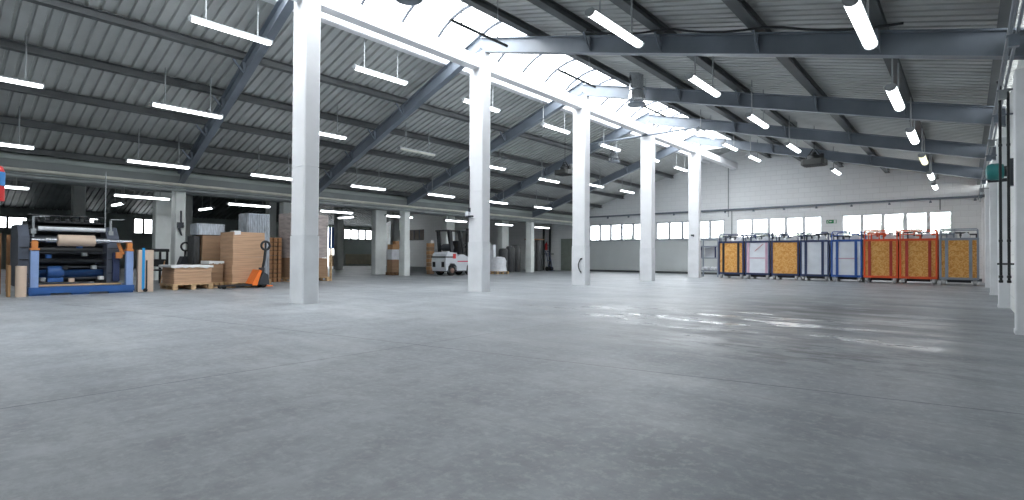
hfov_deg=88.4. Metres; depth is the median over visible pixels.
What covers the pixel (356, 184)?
lamp
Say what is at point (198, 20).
diffuser
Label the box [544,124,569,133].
diffuser
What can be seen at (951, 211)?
window
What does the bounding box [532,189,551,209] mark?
lamp
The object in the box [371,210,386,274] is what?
concrete column
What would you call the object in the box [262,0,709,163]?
purlin
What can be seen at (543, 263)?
pipe
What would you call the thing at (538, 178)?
lamp
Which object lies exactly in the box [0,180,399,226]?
ceiling
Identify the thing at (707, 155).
ridge beam
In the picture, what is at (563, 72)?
diffuser
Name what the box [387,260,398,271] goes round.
carton
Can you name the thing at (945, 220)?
tree
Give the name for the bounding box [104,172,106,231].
supply pipe
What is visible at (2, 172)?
fire extinguisher
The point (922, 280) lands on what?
tray
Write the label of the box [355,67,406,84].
diffuser
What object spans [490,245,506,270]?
load
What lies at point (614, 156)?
ceiling vent
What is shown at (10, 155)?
ceiling
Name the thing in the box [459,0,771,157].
purlin
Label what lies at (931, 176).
diffuser
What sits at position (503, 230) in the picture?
concrete column
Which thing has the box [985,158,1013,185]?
hose reel
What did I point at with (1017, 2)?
conduit
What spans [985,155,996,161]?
junction box
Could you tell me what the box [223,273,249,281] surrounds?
bundle
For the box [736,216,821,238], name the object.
window
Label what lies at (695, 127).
rod
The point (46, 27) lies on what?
ceiling
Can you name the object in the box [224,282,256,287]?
wooden pallet
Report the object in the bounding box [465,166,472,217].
switch box
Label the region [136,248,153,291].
cardboard slab
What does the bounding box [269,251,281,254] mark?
wooden pallet
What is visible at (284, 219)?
stack
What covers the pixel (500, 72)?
ridge beam
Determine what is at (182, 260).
jack
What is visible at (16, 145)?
diffuser
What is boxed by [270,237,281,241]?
wooden pallet
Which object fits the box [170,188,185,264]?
concrete column
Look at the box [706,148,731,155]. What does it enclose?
ceiling
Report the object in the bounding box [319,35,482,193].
rafter
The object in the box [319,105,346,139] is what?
lamp
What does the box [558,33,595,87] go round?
lamp
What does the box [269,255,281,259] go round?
wooden pallet
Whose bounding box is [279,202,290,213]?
concrete column
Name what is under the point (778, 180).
wall
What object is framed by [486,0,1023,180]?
ceiling
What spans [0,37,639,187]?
purlin
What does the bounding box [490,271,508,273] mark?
wooden pallet
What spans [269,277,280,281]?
wooden pallet
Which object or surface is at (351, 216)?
lamp
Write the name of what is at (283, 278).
wooden pallet
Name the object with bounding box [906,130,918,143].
diffuser
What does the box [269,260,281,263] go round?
wooden pallet
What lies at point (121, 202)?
lamp
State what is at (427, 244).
block
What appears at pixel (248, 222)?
stack
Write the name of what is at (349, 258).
radiator
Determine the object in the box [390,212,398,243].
concrete column
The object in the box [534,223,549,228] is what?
lamp
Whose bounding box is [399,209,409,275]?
concrete column
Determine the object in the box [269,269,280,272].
wooden pallet
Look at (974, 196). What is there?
pipe
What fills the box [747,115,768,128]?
diffuser
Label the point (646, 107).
diffuser
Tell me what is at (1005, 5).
purlin
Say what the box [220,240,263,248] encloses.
bundle
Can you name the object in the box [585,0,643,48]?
lamp
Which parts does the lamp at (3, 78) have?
hanger rod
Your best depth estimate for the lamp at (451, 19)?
9.83 m
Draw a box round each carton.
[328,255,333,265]
[387,249,398,259]
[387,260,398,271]
[388,244,398,248]
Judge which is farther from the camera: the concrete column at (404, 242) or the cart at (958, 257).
the concrete column at (404, 242)
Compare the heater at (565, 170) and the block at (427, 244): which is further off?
the block at (427, 244)
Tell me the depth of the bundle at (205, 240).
14.77 m
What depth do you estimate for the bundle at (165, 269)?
13.30 m
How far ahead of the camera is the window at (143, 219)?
34.54 m
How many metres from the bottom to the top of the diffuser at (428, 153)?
0.065 m
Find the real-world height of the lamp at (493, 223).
0.730 m
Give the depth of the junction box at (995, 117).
8.46 m
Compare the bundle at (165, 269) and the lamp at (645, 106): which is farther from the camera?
the lamp at (645, 106)
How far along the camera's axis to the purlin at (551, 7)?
12.62 m
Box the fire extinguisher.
[0,166,5,201]
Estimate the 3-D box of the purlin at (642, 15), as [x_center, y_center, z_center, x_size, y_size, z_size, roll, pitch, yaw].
[4.313,-4.171,11.733,0.174,0.166,33.712,0,-1,41]
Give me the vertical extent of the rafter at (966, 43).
2.861 m
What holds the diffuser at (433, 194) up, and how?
attached to the lamp at (427, 193)
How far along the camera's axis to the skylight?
17.01 m
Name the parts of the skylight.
plate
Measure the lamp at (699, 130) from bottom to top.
0.858 m
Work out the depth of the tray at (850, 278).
20.21 m
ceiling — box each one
[0,0,702,211]
[0,151,571,217]
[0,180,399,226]
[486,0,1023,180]
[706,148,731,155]
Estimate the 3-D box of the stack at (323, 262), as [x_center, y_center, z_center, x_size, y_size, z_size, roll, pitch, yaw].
[-7.166,0.595,18.082,0.914,0.649,1.348,0,-1,41]
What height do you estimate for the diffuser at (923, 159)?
0.065 m
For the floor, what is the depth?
3.38 m
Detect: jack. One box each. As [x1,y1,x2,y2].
[176,242,187,264]
[214,240,272,288]
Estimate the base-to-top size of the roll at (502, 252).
1.366 m
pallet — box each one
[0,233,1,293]
[5,235,10,291]
[160,283,212,289]
[211,282,223,287]
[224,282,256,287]
[269,246,281,250]
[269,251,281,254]
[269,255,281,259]
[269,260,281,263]
[269,264,281,268]
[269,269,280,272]
[269,273,280,277]
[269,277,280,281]
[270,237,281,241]
[270,242,281,246]
[281,277,329,281]
[386,272,398,274]
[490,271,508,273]
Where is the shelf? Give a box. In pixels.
[701,257,716,258]
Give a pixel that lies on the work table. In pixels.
(157, 262)
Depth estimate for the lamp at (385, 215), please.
23.73 m
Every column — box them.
[71,185,85,221]
[152,192,171,279]
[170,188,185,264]
[185,195,192,255]
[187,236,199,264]
[266,202,276,237]
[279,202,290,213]
[289,0,320,303]
[334,207,343,268]
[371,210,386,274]
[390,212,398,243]
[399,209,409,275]
[442,216,454,272]
[468,51,490,291]
[498,221,508,249]
[526,220,533,271]
[572,95,589,285]
[640,124,654,280]
[688,144,700,277]
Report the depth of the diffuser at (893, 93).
8.59 m
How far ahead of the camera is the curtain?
44.89 m
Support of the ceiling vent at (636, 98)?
in the ceiling at (952, 81)
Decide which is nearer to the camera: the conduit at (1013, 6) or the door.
the conduit at (1013, 6)
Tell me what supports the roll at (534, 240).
on the floor
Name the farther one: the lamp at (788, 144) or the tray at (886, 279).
the tray at (886, 279)
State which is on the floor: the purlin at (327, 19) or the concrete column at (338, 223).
the concrete column at (338, 223)
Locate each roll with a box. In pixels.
[15,266,26,296]
[498,248,507,270]
[506,246,514,271]
[512,245,520,271]
[534,240,535,270]
[535,240,540,270]
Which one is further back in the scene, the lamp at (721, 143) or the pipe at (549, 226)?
the pipe at (549, 226)
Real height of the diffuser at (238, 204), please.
0.065 m
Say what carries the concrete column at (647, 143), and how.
on the floor
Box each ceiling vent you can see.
[395,0,422,5]
[608,145,619,162]
[627,72,645,107]
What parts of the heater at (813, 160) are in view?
casing, fan motor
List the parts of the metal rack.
post, panel, post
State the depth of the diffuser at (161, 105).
12.40 m
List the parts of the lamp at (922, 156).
hanger rod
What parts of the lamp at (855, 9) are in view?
hanger rod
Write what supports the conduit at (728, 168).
attached to the wall at (778, 180)
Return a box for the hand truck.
[544,251,554,270]
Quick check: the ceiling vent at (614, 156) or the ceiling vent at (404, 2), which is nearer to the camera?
the ceiling vent at (404, 2)
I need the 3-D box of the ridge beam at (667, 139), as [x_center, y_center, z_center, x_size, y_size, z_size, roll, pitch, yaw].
[6.678,-4.481,21.816,0.261,0.296,4.266,0,-1,41]
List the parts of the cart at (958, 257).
post, rail, panel, frame, post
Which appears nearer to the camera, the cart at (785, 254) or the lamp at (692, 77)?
the lamp at (692, 77)
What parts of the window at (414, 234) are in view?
pane, pane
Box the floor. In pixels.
[0,266,1023,499]
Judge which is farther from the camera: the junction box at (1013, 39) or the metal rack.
the metal rack
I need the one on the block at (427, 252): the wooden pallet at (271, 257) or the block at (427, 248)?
the block at (427, 248)
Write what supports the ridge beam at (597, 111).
attached to the concrete column at (647, 143)
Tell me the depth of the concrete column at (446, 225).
28.36 m
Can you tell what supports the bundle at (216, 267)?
on the bundle at (216, 276)
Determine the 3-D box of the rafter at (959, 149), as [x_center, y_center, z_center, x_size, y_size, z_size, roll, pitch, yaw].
[8.825,-3.749,16.778,9.709,2.861,0.399,0,-1,41]
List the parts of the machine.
panel, post, drive motor, plate, panel, pneumatic arm, post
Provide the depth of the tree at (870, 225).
32.26 m
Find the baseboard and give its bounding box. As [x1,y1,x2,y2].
[590,269,981,281]
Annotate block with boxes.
[426,243,433,246]
[426,247,433,250]
[426,251,433,254]
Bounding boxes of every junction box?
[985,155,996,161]
[988,139,996,146]
[992,113,1012,123]
[996,88,1012,99]
[1006,32,1023,48]
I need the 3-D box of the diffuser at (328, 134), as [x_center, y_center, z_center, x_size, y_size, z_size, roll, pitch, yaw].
[-5.375,-3.274,14.880,0.148,0.065,1.462,0,-1,41]
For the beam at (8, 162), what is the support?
attached to the wall
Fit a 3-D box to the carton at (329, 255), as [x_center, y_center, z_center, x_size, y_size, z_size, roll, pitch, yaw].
[-14.889,0.885,44.368,0.696,0.957,0.870,0,-1,41]
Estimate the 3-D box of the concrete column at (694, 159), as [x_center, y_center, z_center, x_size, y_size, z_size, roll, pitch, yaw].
[8.151,-1.726,23.510,0.499,5.916,0.317,0,-1,41]
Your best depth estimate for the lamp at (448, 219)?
26.68 m
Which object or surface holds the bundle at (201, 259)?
on the bundle
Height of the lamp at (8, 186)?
0.730 m
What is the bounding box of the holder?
[177,211,183,235]
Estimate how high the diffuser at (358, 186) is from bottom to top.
0.065 m
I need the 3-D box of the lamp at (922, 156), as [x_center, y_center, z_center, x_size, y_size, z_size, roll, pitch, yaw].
[10.909,-2.738,13.968,0.157,0.796,1.514,0,-1,41]
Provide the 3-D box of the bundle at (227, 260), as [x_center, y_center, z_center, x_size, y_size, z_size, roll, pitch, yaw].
[-7.508,0.305,14.655,0.870,0.213,0.835,0,-1,41]
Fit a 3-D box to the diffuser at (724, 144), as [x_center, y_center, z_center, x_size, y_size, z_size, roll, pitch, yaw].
[8.181,-3.865,19.798,0.148,0.065,1.462,0,-1,41]
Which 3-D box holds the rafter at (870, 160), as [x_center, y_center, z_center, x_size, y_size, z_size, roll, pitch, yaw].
[11.812,-3.684,20.233,9.709,2.861,0.399,0,-1,41]
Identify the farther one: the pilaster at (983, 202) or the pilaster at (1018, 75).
the pilaster at (983, 202)
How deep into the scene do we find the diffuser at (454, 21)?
9.79 m
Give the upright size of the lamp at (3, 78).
1.001 m
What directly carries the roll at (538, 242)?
on the floor
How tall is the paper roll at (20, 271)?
0.626 m
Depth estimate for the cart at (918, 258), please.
18.79 m
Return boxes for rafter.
[178,0,293,183]
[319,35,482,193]
[406,82,583,205]
[480,25,1023,59]
[490,112,649,206]
[532,134,696,217]
[582,84,1005,126]
[648,114,995,159]
[695,136,984,179]
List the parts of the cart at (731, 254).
post, panel, frame, rail, post, panel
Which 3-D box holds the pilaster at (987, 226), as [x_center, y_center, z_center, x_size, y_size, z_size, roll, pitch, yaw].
[14.994,-0.369,16.581,0.163,3.106,0.278,0,-1,41]
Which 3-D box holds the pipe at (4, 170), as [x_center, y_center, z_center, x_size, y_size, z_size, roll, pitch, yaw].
[-6.529,-1.877,21.062,0.052,0.050,33.712,0,-1,41]
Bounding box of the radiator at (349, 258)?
[345,254,370,265]
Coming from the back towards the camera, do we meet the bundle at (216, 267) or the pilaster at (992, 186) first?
the bundle at (216, 267)
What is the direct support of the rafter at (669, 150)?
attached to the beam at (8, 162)
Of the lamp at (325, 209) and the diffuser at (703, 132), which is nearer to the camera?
the diffuser at (703, 132)
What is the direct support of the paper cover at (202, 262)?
on the bundle at (216, 267)
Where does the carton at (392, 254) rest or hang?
on the carton at (392, 265)
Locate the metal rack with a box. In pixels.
[701,239,722,276]
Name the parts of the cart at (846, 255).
post, panel, frame, rail, post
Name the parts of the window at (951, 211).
sill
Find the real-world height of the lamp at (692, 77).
1.000 m
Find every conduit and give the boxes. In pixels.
[728,168,728,216]
[978,0,1016,199]
[980,0,1018,193]
[980,0,1023,201]
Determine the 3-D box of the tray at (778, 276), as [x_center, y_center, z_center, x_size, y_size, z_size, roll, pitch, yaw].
[11.564,1.100,22.020,0.618,0.096,0.948,0,-1,41]
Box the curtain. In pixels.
[328,227,333,248]
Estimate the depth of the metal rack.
24.48 m
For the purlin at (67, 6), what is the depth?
11.88 m
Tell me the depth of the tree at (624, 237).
43.20 m
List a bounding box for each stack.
[239,213,269,275]
[278,213,327,238]
[280,238,327,257]
[281,258,327,277]
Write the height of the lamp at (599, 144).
0.992 m
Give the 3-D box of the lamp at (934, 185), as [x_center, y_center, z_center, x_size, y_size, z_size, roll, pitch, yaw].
[15.340,-2.642,19.107,0.157,0.796,1.514,0,-1,41]
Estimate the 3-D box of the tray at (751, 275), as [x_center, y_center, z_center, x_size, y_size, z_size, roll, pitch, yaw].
[10.758,1.104,22.717,0.576,0.096,0.948,0,-1,41]
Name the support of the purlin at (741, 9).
attached to the ceiling at (952, 81)
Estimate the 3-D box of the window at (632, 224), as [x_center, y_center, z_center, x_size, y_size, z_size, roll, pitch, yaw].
[6.366,-1.056,32.223,3.845,1.061,0.218,0,-1,41]
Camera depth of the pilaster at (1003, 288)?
9.57 m
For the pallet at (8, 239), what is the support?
on the floor
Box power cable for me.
[586,22,903,34]
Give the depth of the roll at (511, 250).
30.48 m
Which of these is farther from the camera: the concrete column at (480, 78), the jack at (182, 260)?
the jack at (182, 260)
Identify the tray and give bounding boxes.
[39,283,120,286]
[724,274,745,275]
[751,275,771,276]
[777,275,799,277]
[807,276,824,278]
[838,277,856,279]
[871,278,892,280]
[907,279,931,281]
[947,280,970,282]
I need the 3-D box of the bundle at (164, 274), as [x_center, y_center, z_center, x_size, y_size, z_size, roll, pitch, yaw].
[-8.402,0.633,13.602,0.914,0.144,0.853,0,-1,41]
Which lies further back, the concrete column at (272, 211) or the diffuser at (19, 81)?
the concrete column at (272, 211)
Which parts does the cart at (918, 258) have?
post, panel, frame, rail, post, post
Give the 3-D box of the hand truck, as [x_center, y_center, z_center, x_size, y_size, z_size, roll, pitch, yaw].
[2.370,0.685,33.477,0.617,1.286,0.522,0,-1,41]
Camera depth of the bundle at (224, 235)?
14.36 m
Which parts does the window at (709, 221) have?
sill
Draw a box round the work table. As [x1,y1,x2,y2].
[138,249,168,282]
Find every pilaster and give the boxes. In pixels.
[982,201,984,282]
[985,189,989,287]
[989,182,997,294]
[997,137,1009,307]
[1013,68,1023,334]
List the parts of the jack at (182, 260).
handle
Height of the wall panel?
1.705 m
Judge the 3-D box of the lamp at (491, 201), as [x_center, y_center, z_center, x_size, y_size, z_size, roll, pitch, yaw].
[-0.728,-2.686,24.714,0.157,0.992,1.514,0,-1,41]
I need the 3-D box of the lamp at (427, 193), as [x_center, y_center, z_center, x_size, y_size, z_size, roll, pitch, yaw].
[-2.977,-2.736,22.099,0.157,0.994,1.514,0,-1,41]
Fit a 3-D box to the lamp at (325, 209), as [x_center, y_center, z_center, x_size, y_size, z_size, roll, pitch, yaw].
[-7.239,-1.890,21.704,0.157,0.730,1.514,0,-1,41]
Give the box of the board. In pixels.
[6,265,10,296]
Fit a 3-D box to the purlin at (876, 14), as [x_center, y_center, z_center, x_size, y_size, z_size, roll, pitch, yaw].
[6.894,-3.306,9.485,0.174,0.166,33.712,0,-1,41]
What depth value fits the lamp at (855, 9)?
5.88 m
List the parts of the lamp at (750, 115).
hanger rod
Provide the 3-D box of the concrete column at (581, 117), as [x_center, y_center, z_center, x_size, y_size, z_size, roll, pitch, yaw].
[2.178,-1.855,16.600,0.499,5.916,0.317,0,-1,41]
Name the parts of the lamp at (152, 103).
hanger rod, hanger rod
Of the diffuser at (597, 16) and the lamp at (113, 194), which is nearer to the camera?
the diffuser at (597, 16)
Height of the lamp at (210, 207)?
1.866 m
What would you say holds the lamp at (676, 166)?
hanging from the purlin at (327, 19)
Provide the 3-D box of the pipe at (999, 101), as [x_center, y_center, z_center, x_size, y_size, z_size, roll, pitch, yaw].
[7.097,-0.997,7.669,0.083,2.948,0.049,0,-1,-4]
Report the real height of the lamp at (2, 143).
0.987 m
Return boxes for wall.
[0,206,371,268]
[386,150,986,278]
[986,60,1023,312]
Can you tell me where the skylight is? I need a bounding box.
[360,0,729,149]
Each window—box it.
[0,216,27,228]
[133,218,151,233]
[344,229,371,239]
[399,229,423,239]
[590,223,639,241]
[655,220,724,240]
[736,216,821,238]
[842,210,952,237]
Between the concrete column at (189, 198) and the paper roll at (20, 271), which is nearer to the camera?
the paper roll at (20, 271)
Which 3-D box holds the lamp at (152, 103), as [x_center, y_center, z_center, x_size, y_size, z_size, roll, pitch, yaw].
[-7.660,-3.736,12.471,0.157,0.989,1.514,0,-1,41]
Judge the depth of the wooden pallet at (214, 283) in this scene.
14.09 m
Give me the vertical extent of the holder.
0.789 m
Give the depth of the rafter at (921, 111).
12.28 m
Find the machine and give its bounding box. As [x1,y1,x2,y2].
[10,214,133,295]
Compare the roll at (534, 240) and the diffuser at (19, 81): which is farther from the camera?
the roll at (534, 240)
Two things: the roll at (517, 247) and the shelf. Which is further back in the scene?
the roll at (517, 247)
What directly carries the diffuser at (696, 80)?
attached to the lamp at (692, 77)
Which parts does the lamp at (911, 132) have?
hanger rod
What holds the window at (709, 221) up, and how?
in the wall at (778, 180)
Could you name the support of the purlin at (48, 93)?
attached to the ceiling at (46, 27)
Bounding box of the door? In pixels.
[559,237,571,270]
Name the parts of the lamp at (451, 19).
hanger rod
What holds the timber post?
on the floor
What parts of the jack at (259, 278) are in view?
handle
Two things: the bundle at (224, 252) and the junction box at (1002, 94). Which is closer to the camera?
the junction box at (1002, 94)
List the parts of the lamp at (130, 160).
hanger rod, hanger rod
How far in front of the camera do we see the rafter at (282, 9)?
12.48 m
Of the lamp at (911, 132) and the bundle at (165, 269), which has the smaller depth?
the lamp at (911, 132)
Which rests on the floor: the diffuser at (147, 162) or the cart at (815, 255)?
the cart at (815, 255)
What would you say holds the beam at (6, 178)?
attached to the wall
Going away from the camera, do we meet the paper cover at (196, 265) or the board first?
the board
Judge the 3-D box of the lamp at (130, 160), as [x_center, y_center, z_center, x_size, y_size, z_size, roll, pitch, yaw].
[-9.762,-2.816,14.573,0.157,0.989,1.514,0,-1,41]
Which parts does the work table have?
leg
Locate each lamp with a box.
[0,35,44,88]
[0,106,34,149]
[5,177,29,189]
[111,189,125,206]
[112,187,170,200]
[125,129,190,169]
[150,67,223,118]
[188,0,272,45]
[198,196,214,210]
[226,196,270,207]
[249,147,291,180]
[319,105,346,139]
[319,204,353,213]
[337,208,355,218]
[349,165,385,190]
[352,38,407,85]
[384,210,412,218]
[397,128,435,156]
[426,172,455,197]
[444,215,466,222]
[449,0,507,46]
[461,77,500,112]
[490,165,505,170]
[490,184,507,204]
[493,223,512,225]
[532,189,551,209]
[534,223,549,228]
[537,177,559,182]
[541,103,570,133]
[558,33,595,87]
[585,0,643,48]
[590,183,603,187]
[598,126,620,151]
[618,189,634,193]
[643,78,664,116]
[672,153,687,171]
[685,56,720,97]
[695,109,715,138]
[720,132,737,150]
[745,80,769,128]
[746,135,760,161]
[784,116,801,152]
[830,146,841,174]
[842,0,878,49]
[884,58,904,111]
[905,97,919,144]
[918,128,928,165]
[926,154,934,179]
[931,174,937,189]
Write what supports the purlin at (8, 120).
attached to the ceiling at (46, 27)
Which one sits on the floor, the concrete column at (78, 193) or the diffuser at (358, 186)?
the concrete column at (78, 193)
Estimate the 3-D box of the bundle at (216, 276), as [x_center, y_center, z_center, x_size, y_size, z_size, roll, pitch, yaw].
[-8.139,0.735,14.296,0.566,0.257,0.339,0,-1,41]
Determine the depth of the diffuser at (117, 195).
16.57 m
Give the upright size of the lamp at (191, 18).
0.994 m
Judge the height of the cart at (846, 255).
1.941 m
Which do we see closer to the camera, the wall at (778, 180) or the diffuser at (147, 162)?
the diffuser at (147, 162)
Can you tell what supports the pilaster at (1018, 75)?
attached to the wall at (1020, 65)
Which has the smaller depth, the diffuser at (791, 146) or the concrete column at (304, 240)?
the concrete column at (304, 240)
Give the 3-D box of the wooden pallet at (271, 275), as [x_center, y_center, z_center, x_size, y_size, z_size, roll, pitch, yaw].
[-8.081,0.833,17.534,0.853,0.144,0.409,0,-1,41]
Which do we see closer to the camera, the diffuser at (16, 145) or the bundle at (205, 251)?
the diffuser at (16, 145)
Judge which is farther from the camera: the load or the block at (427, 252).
the load
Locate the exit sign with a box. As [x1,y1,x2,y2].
[826,220,836,223]
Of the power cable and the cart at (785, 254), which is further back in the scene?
the cart at (785, 254)
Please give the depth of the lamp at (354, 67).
12.70 m
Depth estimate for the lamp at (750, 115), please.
12.95 m
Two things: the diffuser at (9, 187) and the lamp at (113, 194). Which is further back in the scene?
the lamp at (113, 194)
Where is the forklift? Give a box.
[431,229,468,275]
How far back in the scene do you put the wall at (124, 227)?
34.02 m
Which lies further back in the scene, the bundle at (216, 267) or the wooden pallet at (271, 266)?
the wooden pallet at (271, 266)
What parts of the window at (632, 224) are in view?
sill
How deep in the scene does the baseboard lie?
30.10 m
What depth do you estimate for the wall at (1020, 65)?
9.01 m
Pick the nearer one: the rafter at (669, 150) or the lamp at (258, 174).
the lamp at (258, 174)
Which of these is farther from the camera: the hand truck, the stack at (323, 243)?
the hand truck
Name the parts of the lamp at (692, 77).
hanger rod, hanger rod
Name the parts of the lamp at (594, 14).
hanger rod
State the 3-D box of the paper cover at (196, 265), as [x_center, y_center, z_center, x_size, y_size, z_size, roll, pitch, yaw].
[-8.408,0.427,13.586,0.976,0.094,0.957,0,-1,41]
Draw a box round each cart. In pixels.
[718,234,750,278]
[745,233,776,278]
[771,232,804,279]
[800,232,833,280]
[831,231,865,281]
[863,230,899,282]
[899,229,938,283]
[939,228,978,285]
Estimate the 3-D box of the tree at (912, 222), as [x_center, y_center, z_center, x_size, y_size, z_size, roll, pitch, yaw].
[23.125,-0.093,30.605,1.658,3.732,1.719,0,-1,41]
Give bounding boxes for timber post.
[330,248,331,280]
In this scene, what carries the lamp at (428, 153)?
hanging from the ceiling at (46, 27)
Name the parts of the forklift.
guard post, guard post, seat, guard post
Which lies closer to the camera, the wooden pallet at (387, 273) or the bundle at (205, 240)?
the bundle at (205, 240)
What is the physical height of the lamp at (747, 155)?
0.970 m
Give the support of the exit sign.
attached to the wall at (778, 180)
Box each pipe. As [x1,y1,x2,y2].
[1,166,571,222]
[4,170,571,223]
[6,173,571,225]
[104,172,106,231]
[542,228,544,269]
[549,226,550,269]
[590,195,984,217]
[996,81,1002,282]
[1006,88,1011,282]
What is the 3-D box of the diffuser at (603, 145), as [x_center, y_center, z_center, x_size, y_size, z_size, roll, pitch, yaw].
[3.902,-4.065,20.962,0.148,0.065,1.462,0,-1,41]
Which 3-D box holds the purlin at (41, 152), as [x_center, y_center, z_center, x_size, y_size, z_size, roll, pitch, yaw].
[-6.558,-2.487,21.098,0.174,0.166,33.712,0,-1,41]
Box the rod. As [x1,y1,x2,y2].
[590,126,698,144]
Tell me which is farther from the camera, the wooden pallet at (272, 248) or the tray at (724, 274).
the tray at (724, 274)
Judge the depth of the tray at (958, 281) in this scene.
18.08 m
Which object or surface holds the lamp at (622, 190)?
hanging from the ceiling at (46, 27)
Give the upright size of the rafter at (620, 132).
3.316 m
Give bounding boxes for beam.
[0,158,571,223]
[5,177,551,224]
[321,0,479,69]
[491,60,581,108]
[590,102,648,134]
[655,129,695,153]
[701,148,737,169]
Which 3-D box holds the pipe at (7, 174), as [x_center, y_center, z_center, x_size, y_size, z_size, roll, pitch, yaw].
[-6.510,-1.790,21.044,0.087,0.083,33.712,0,-1,41]
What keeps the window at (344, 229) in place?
in the wall at (124, 227)
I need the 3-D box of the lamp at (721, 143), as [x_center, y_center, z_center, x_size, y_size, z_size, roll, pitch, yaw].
[8.184,-4.313,19.804,0.157,0.970,1.514,0,-1,41]
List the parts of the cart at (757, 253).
post, frame, rail, panel, post, panel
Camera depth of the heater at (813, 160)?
16.79 m
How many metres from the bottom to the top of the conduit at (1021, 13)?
0.031 m
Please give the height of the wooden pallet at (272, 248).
0.144 m
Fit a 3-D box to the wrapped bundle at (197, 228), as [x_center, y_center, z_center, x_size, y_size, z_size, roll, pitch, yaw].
[-8.638,-0.576,14.942,0.592,0.311,0.713,0,-1,41]
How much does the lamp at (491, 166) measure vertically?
0.994 m
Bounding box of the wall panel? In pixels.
[589,240,723,271]
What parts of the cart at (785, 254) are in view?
post, panel, frame, rail, post, panel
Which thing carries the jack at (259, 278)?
on the floor
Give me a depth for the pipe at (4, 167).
17.19 m
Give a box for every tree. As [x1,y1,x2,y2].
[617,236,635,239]
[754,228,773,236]
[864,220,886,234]
[896,216,922,233]
[932,214,950,233]
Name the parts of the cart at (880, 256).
post, panel, frame, rail, post, panel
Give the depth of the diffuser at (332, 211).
21.67 m
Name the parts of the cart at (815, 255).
post, panel, frame, rail, post, panel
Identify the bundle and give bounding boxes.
[162,272,210,277]
[162,277,210,283]
[163,267,211,271]
[190,223,224,235]
[196,235,220,246]
[200,246,221,257]
[200,258,219,264]
[202,263,222,272]
[211,272,222,281]
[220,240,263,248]
[220,248,263,256]
[220,257,262,264]
[221,232,264,240]
[223,265,261,273]
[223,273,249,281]
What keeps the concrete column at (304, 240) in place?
on the floor
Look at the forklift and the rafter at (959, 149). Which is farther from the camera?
the forklift
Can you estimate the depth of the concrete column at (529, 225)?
30.09 m
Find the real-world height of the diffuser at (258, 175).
0.065 m
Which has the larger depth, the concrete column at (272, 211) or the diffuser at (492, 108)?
the concrete column at (272, 211)
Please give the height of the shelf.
0.052 m
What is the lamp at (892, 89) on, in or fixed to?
hanging from the purlin at (876, 14)
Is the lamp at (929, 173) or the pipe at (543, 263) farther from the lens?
the pipe at (543, 263)
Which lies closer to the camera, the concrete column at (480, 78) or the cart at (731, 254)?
the concrete column at (480, 78)
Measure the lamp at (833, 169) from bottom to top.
1.008 m
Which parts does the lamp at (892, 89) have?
hanger rod, hanger rod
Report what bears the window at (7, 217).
in the wall at (124, 227)
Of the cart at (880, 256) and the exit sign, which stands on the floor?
the cart at (880, 256)
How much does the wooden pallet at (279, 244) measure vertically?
0.144 m
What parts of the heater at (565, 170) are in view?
casing, fan motor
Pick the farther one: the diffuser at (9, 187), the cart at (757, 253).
the cart at (757, 253)
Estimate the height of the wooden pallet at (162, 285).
0.144 m
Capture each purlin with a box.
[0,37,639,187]
[0,81,624,198]
[0,115,602,207]
[0,146,571,214]
[23,0,673,178]
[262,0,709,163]
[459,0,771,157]
[527,0,805,161]
[609,0,843,166]
[722,0,889,172]
[862,0,938,178]
[977,0,1019,184]
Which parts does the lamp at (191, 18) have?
hanger rod, hanger rod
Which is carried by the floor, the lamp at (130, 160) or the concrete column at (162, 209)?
the concrete column at (162, 209)
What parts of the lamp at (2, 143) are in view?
hanger rod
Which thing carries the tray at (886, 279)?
on the cart at (880, 256)
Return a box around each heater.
[554,162,572,176]
[801,149,827,167]
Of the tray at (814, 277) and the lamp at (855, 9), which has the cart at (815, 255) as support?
the tray at (814, 277)
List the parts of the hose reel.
motor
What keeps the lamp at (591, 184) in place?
hanging from the ceiling at (46, 27)
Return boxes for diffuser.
[0,77,42,87]
[0,143,33,149]
[5,186,28,189]
[115,194,169,199]
[128,160,188,168]
[153,103,221,118]
[191,17,270,44]
[228,203,269,207]
[251,174,291,180]
[319,132,345,139]
[320,210,351,213]
[351,185,384,190]
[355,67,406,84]
[400,148,434,156]
[428,193,453,197]
[452,20,506,46]
[464,99,499,111]
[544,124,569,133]
[560,71,594,87]
[590,11,641,46]
[601,144,619,150]
[643,106,664,116]
[688,76,719,96]
[699,130,714,138]
[723,143,737,150]
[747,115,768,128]
[787,144,800,152]
[886,87,904,110]
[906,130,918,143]
[919,156,927,164]
[927,173,934,179]
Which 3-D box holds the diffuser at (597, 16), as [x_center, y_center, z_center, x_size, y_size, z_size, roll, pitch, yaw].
[1.584,-3.323,7.986,0.148,0.065,1.462,0,-1,41]
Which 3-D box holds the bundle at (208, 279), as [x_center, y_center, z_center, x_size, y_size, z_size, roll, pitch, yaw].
[-8.398,0.781,13.601,0.914,0.144,0.853,0,-1,41]
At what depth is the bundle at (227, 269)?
14.27 m
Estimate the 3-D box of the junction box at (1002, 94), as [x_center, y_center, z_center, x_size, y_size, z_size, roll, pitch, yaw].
[6.790,-2.137,7.190,0.261,0.130,0.087,0,-1,41]
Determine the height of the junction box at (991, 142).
0.130 m
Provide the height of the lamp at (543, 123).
0.765 m
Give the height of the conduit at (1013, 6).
0.031 m
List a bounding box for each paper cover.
[159,264,212,267]
[201,261,223,263]

